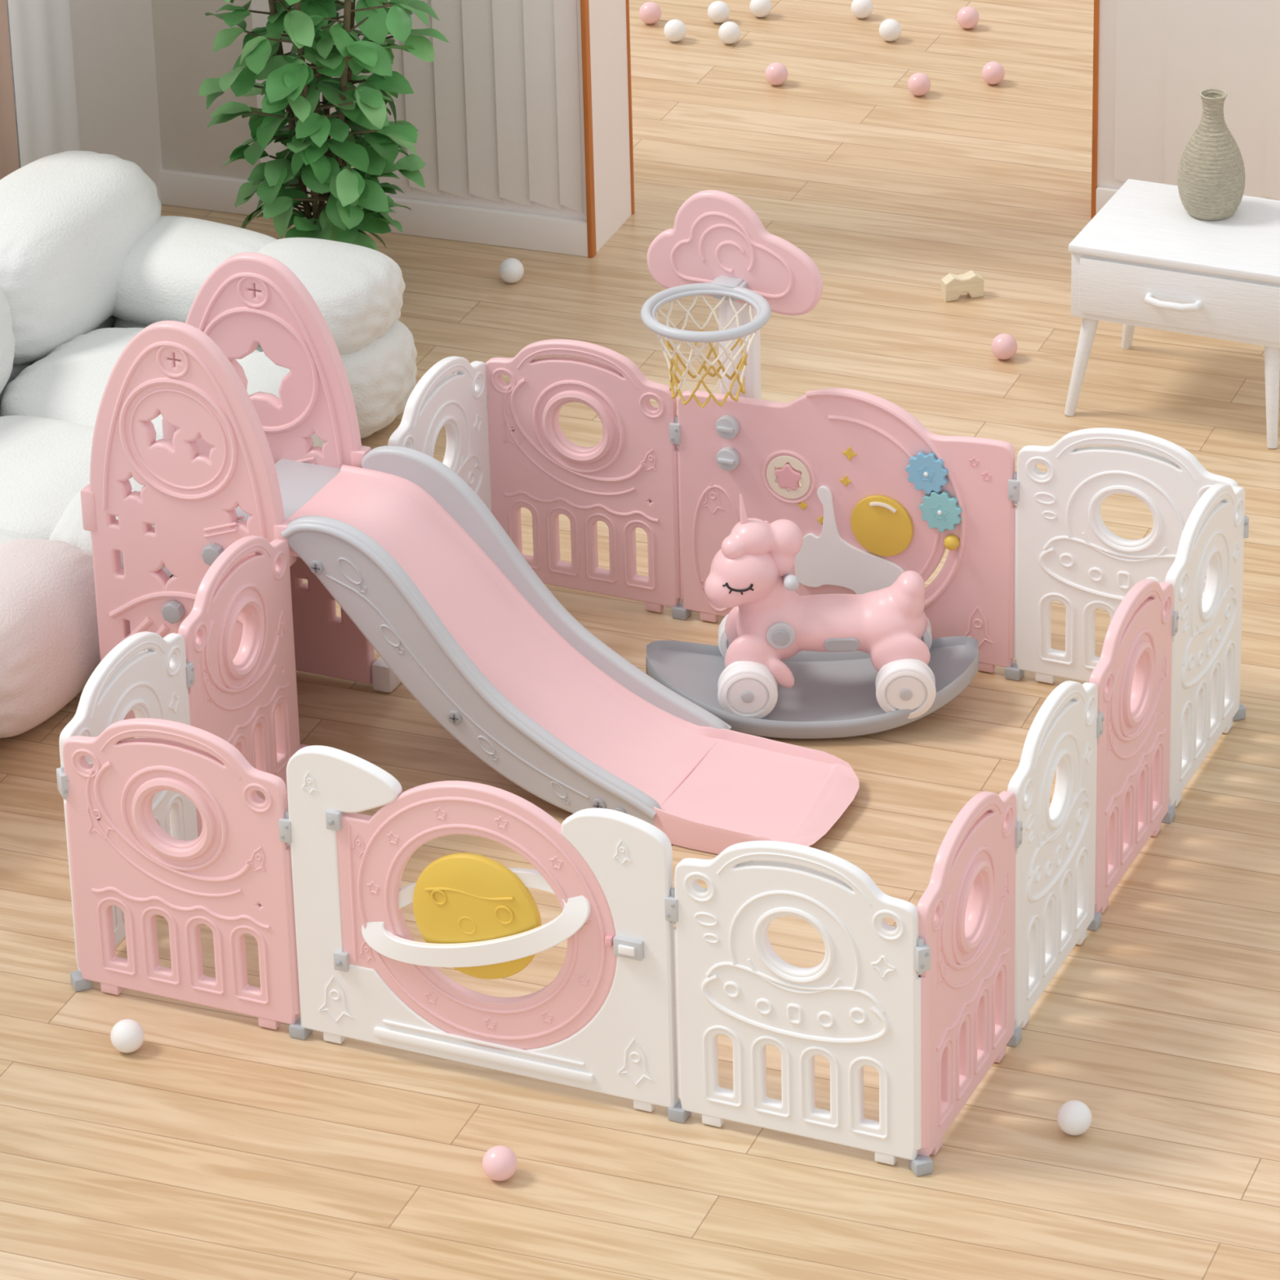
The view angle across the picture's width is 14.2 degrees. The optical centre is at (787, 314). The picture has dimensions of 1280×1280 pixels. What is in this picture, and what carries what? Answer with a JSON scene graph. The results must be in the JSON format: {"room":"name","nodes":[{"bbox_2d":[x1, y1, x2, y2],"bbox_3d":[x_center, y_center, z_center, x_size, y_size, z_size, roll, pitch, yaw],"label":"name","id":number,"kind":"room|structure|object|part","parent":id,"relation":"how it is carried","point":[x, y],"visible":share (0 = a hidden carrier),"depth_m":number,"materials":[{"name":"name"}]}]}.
{"room":"playroom","nodes":[
{"label":"playroom","id":0,"kind":"room"},
{"bbox_2d":[6,0,162,204],"bbox_3d":[-3.001,-0.239,11.250,0.150,2.400,6.800,9,26,21],"label":"wall","id":1,"kind":"structure","parent":0,"point":[113,41],"depth_m":13.96,"materials":[{"name":"paint"}]},
{"bbox_2d":[0,0,19,179],"bbox_3d":[-2.098,-0.987,12.996,0.012,2.280,0.400,9,26,21],"label":"curtain","id":2,"kind":"object","parent":1,"relation":"hanging from","point":[9,157],"visible":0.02,"depth_m":13.37,"materials":[{"name":"beige fabric"}]},
{"bbox_2d":[6,0,79,168],"bbox_3d":[-1.961,-1.123,13.297,0.012,2.280,0.296,9,26,21],"label":"curtain","id":3,"kind":"object","parent":1,"relation":"hanging from","point":[40,33],"visible":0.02,"depth_m":13.52,"materials":[{"name":"white fabric"}]},
{"bbox_2d":[151,0,631,253],"bbox_3d":[-1.107,-1.393,13.778,1.300,2.400,0.304,7,25,17],"label":"wall","id":4,"kind":"structure","parent":0,"point":[184,37],"depth_m":14.07,"materials":[{"name":"paint"}]},
{"bbox_2d":[159,168,587,257],"bbox_3d":[-1.135,-0.280,14.105,1.280,0.100,0.026,7,25,17],"label":"baseboard","id":5,"kind":"structure","parent":4,"relation":"attached to","point":[468,224],"depth_m":14.03,"materials":[{"name":"white wood"}]},
{"bbox_2d":[251,0,582,213],"bbox_3d":[-1.015,-1.369,13.576,0.940,2.282,0.016,7,25,17],"label":"panelling","id":6,"kind":"object","parent":4,"relation":"attached to","point":[495,114],"visible":0.6,"depth_m":13.86,"materials":[{"name":"paint"}]},
{"bbox_2d":[580,0,596,257],"bbox_3d":[-0.544,-1.254,13.450,0.014,2.400,0.031,7,25,17],"label":"trim","id":7,"kind":"structure","parent":4,"relation":"attached to","point":[584,9],"depth_m":13.78,"materials":[{"name":"brown wood"}]},
{"bbox_2d":[626,0,634,213],"bbox_3d":[-0.443,-1.374,13.715,0.009,2.400,0.014,7,25,17],"label":"trim","id":8,"kind":"structure","parent":4,"relation":"attached to","point":[628,28],"depth_m":14.07,"materials":[{"name":"brown wood"}]},
{"bbox_2d":[0,0,1279,1279],"bbox_3d":[-0.679,0.634,12.229,14.000,0.050,16.000,9,26,21],"label":"floor","id":9,"kind":"structure","parent":0,"point":[226,1145],"depth_m":10.74,"materials":[{"name":"brown wood"}]},
{"bbox_2d":[110,1018,144,1053],"bbox_3d":[-1.320,1.442,10.296,0.068,0.068,0.068,9,26,21],"label":"ball","id":10,"kind":"object","parent":9,"relation":"on","point":[126,1035],"visible":1,"depth_m":10.27,"materials":[{"name":"white plastic"}]},
{"bbox_2d":[0,150,417,737],"bbox_3d":[-1.987,0.437,11.887,1.150,0.636,3.042,9,26,21],"label":"sofa","id":11,"kind":"object","parent":9,"relation":"on","point":[90,260],"visible":0.69,"depth_m":12.62,"materials":[{"name":"fabric"}]},
{"bbox_2d":[199,0,448,250],"bbox_3d":[-1.229,-0.711,13.379,0.634,1.482,0.723,-12,26,-23],"label":"potted plant","id":12,"kind":"object","parent":9,"relation":"on","point":[313,160],"visible":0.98,"depth_m":13.35,"materials":[{"name":"green plant"}]},
{"bbox_2d":[80,252,859,854],"bbox_3d":[-0.678,0.498,11.205,1.729,1.033,0.505,9,26,21],"label":"slide","id":13,"kind":"object","parent":9,"relation":"on","point":[420,572],"visible":0.93,"depth_m":11.24,"materials":[{"name":"pink plastic"}]},
{"bbox_3d":[-0.682,0.774,11.082,0.875,0.621,0.043,9,26,21],"label":"rail","id":14,"kind":"part","parent":13,"relation":"part of","materials":[{"name":"grey plastic"}]},
{"bbox_3d":[-0.535,0.628,11.405,0.875,0.621,0.043,9,26,21],"label":"rail","id":15,"kind":"part","parent":13,"relation":"part of","materials":[{"name":"grey plastic"}]},
{"bbox_2d":[482,1145,517,1181],"bbox_3d":[-0.551,1.625,9.863,0.068,0.068,0.068,9,26,21],"label":"ball","id":16,"kind":"object","parent":9,"relation":"on","point":[500,1162],"visible":1,"depth_m":9.84,"materials":[{"name":"pink plastic"}]},
{"bbox_2d":[498,257,524,283],"bbox_3d":[-0.739,-0.118,13.770,0.068,0.068,0.068,9,26,21],"label":"ball","id":17,"kind":"object","parent":9,"relation":"on","point":[511,270],"visible":1,"depth_m":13.75,"materials":[{"name":"white plastic"}]},
{"bbox_2d":[639,1,661,24],"bbox_3d":[-0.415,-0.910,15.533,0.068,0.068,0.068,9,26,21],"label":"ball","id":18,"kind":"object","parent":9,"relation":"on","point":[650,12],"visible":1,"depth_m":15.51,"materials":[{"name":"pink plastic"}]},
{"bbox_2d":[56,338,1248,1176],"bbox_3d":[-0.230,0.834,10.885,1.891,0.671,2.018,9,26,21],"label":"fence","id":19,"kind":"object","parent":9,"relation":"on","point":[637,1007],"visible":0.91,"depth_m":10.35,"materials":[{"name":"pink plastic"}]},
{"bbox_3d":[-1.355,0.976,10.608,0.038,0.657,0.498,9,26,21],"label":"panel","id":20,"kind":"part","parent":19,"relation":"part of","materials":[{"name":"white plastic"}]},
{"bbox_3d":[-1.216,1.107,10.311,0.509,0.657,0.051,9,26,21],"label":"panel pink","id":21,"kind":"part","parent":19,"relation":"part of","materials":[{"name":"plastic"}]},
{"bbox_3d":[-1.171,0.793,11.012,0.051,0.657,0.469,9,26,21],"label":"panel","id":22,"kind":"part","parent":19,"relation":"part of","materials":[{"name":"pink plastic"}]},
{"bbox_3d":[-0.795,0.419,11.839,0.038,0.657,0.482,9,26,21],"label":"panel","id":23,"kind":"part","parent":19,"relation":"part of","materials":[{"name":"white plastic"}]},
{"bbox_3d":[-0.604,1.174,10.063,0.603,0.584,0.034,9,26,21],"label":"gate door","id":24,"kind":"part","parent":19,"relation":"part of","materials":[{"name":"pink plastic"}]},
{"bbox_3d":[-0.601,1.201,10.069,0.816,0.667,0.039,9,26,21],"label":"gate frame","id":25,"kind":"part","parent":19,"relation":"part of","materials":[{"name":"white plastic"}]},
{"bbox_3d":[-0.477,0.363,11.953,0.494,0.657,0.051,9,26,21],"label":"panel pink","id":26,"kind":"part","parent":19,"relation":"part of","materials":[{"name":"plastic"}]},
{"bbox_3d":[0.018,1.301,9.838,0.509,0.657,0.038,9,26,21],"label":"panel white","id":27,"kind":"part","parent":19,"relation":"part of","materials":[{"name":"plastic"}]},
{"bbox_3d":[0.345,1.244,9.957,0.051,0.657,0.498,9,26,21],"label":"panel","id":28,"kind":"part","parent":19,"relation":"part of","materials":[{"name":"pink plastic"}]},
{"bbox_3d":[0.532,1.058,10.367,0.038,0.657,0.484,9,26,21],"label":"panel","id":29,"kind":"part","parent":19,"relation":"part of","materials":[{"name":"white plastic"}]},
{"bbox_3d":[0.754,0.558,11.482,0.529,0.657,0.038,9,26,21],"label":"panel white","id":30,"kind":"part","parent":19,"relation":"part of","materials":[{"name":"plastic"}]},
{"bbox_3d":[0.715,0.875,10.771,0.051,0.657,0.484,9,26,21],"label":"panel","id":31,"kind":"part","parent":19,"relation":"part of","materials":[{"name":"pink plastic"}]},
{"bbox_3d":[0.902,0.690,11.181,0.038,0.657,0.498,9,26,21],"label":"panel","id":32,"kind":"part","parent":19,"relation":"part of","materials":[{"name":"white plastic"}]},
{"bbox_2d":[663,19,686,41],"bbox_3d":[-0.337,-0.849,15.394,0.068,0.068,0.068,9,26,21],"label":"ball","id":33,"kind":"object","parent":9,"relation":"on","point":[674,30],"visible":1,"depth_m":15.37,"materials":[{"name":"white plastic"}]},
{"bbox_2d":[707,0,729,23],"bbox_3d":[-0.209,-0.912,15.533,0.068,0.068,0.068,9,26,21],"label":"ball","id":34,"kind":"object","parent":9,"relation":"on","point":[718,11],"visible":1,"depth_m":15.51,"materials":[{"name":"white plastic"}]},
{"bbox_2d":[718,21,741,44],"bbox_3d":[-0.174,-0.841,15.371,0.068,0.068,0.068,9,26,21],"label":"ball","id":35,"kind":"object","parent":9,"relation":"on","point":[729,33],"visible":1,"depth_m":15.35,"materials":[{"name":"white plastic"}]},
{"bbox_2d":[640,190,822,408],"bbox_3d":[-0.123,0.213,11.809,0.428,1.048,0.632,9,26,21],"label":"basketball hoop","id":36,"kind":"object","parent":9,"relation":"on","point":[717,246],"visible":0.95,"depth_m":11.64,"materials":[{"name":"pink plastic"}]},
{"bbox_2d":[749,0,772,17],"bbox_3d":[-0.082,-0.932,15.573,0.068,0.068,0.068,9,26,21],"label":"ball","id":37,"kind":"object","parent":9,"relation":"on","point":[758,8],"visible":1,"depth_m":15.55,"materials":[{"name":"white plastic"}]},
{"bbox_2d":[764,62,788,85],"bbox_3d":[-0.033,-0.704,15.061,0.068,0.068,0.068,9,26,21],"label":"ball","id":38,"kind":"object","parent":9,"relation":"on","point":[776,73],"visible":1,"depth_m":15.04,"materials":[{"name":"pink plastic"}]},
{"bbox_2d":[645,493,978,738],"bbox_3d":[0.053,0.636,11.474,0.744,0.540,0.352,-1,24,0],"label":"rocking horse","id":39,"kind":"object","parent":9,"relation":"on","point":[784,663],"visible":1,"depth_m":11.42},
{"bbox_2d":[850,0,873,18],"bbox_3d":[0.224,-0.928,15.555,0.068,0.068,0.068,9,26,21],"label":"ball","id":40,"kind":"object","parent":9,"relation":"on","point":[861,9],"visible":1,"depth_m":15.53,"materials":[{"name":"white plastic"}]},
{"bbox_2d":[879,18,901,41],"bbox_3d":[0.305,-0.849,15.376,0.068,0.068,0.068,9,26,21],"label":"ball","id":41,"kind":"object","parent":9,"relation":"on","point":[890,29],"visible":1,"depth_m":15.35,"materials":[{"name":"white plastic"}]},
{"bbox_2d":[907,72,930,96],"bbox_3d":[0.381,-0.669,14.971,0.068,0.068,0.068,9,26,21],"label":"ball","id":42,"kind":"object","parent":9,"relation":"on","point":[918,84],"visible":1,"depth_m":14.95,"materials":[{"name":"pink plastic"}]},
{"bbox_2d":[941,270,983,302],"bbox_3d":[0.462,-0.077,13.646,0.108,0.066,0.040,-8,25,-16],"label":"wooden block","id":43,"kind":"object","parent":9,"relation":"on","point":[953,286],"visible":1,"depth_m":13.63,"materials":[{"name":"beige wood"}]},
{"bbox_2d":[956,6,979,28],"bbox_3d":[0.540,-0.891,15.463,0.068,0.068,0.068,9,26,21],"label":"ball","id":44,"kind":"object","parent":9,"relation":"on","point":[967,17],"visible":1,"depth_m":15.44,"materials":[{"name":"pink plastic"}]},
{"bbox_2d":[982,61,1004,84],"bbox_3d":[0.600,-0.705,15.045,0.068,0.068,0.068,9,26,21],"label":"ball","id":45,"kind":"object","parent":9,"relation":"on","point":[993,73],"visible":1,"depth_m":15.02,"materials":[{"name":"pink plastic"}]},
{"bbox_2d":[991,333,1017,359],"bbox_3d":[0.558,0.083,13.283,0.068,0.068,0.068,9,26,21],"label":"ball","id":46,"kind":"object","parent":9,"relation":"on","point":[1003,346],"visible":1,"depth_m":13.26,"materials":[{"name":"pink plastic"}]},
{"bbox_2d":[1057,1100,1092,1135],"bbox_3d":[0.555,1.556,9.983,0.068,0.068,0.068,9,26,21],"label":"ball","id":47,"kind":"object","parent":9,"relation":"on","point":[1074,1117],"visible":1,"depth_m":9.96,"materials":[{"name":"white plastic"}]},
{"bbox_2d":[1064,178,1279,448],"bbox_3d":[1.054,0.004,12.954,0.613,0.472,0.498,9,26,21],"label":"side table","id":48,"kind":"object","parent":9,"relation":"on","point":[1143,260],"visible":0.98,"depth_m":12.77,"materials":[{"name":"white paint"}]},
{"bbox_3d":[0.948,-0.027,12.717,0.150,0.024,0.041,9,26,21],"label":"drawer handle","id":49,"kind":"part","parent":48,"relation":"part of","materials":[{"name":"white paint"}]},
{"bbox_2d":[1177,88,1245,220],"bbox_3d":[1.061,-0.404,12.893,0.170,0.322,0.170,-3,24,-6],"label":"woven vase","id":50,"kind":"object","parent":48,"relation":"on","point":[1211,176],"visible":1,"depth_m":12.85,"materials":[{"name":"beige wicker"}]},
{"bbox_2d":[1097,0,1279,200],"bbox_3d":[2.515,-1.188,13.210,3.500,2.400,0.200,7,25,17],"label":"wall","id":51,"kind":"structure","parent":0,"point":[1108,8],"depth_m":13.97,"materials":[{"name":"paint"}]},
{"bbox_2d":[1091,0,1099,219],"bbox_3d":[0.856,-1.395,13.723,0.014,2.400,0.213,7,25,17],"label":"trim","id":52,"kind":"structure","parent":51,"relation":"attached to","point":[1096,2],"depth_m":13.98,"materials":[{"name":"brown wood"}]},
{"bbox_2d":[1095,186,1119,214],"bbox_3d":[2.499,-0.095,13.582,3.490,0.100,0.020,7,25,17],"label":"baseboard","id":53,"kind":"structure","parent":51,"relation":"attached to","point":[1104,194],"depth_m":14.07,"materials":[{"name":"white wood"}]},
{"bbox_2d":[1114,0,1279,199],"bbox_3d":[2.462,-1.198,13.101,3.340,2.292,0.014,7,25,17],"label":"panelling","id":54,"kind":"object","parent":51,"relation":"attached to","point":[1168,52],"visible":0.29,"depth_m":13.86,"materials":[{"name":"paint"}]}
]}

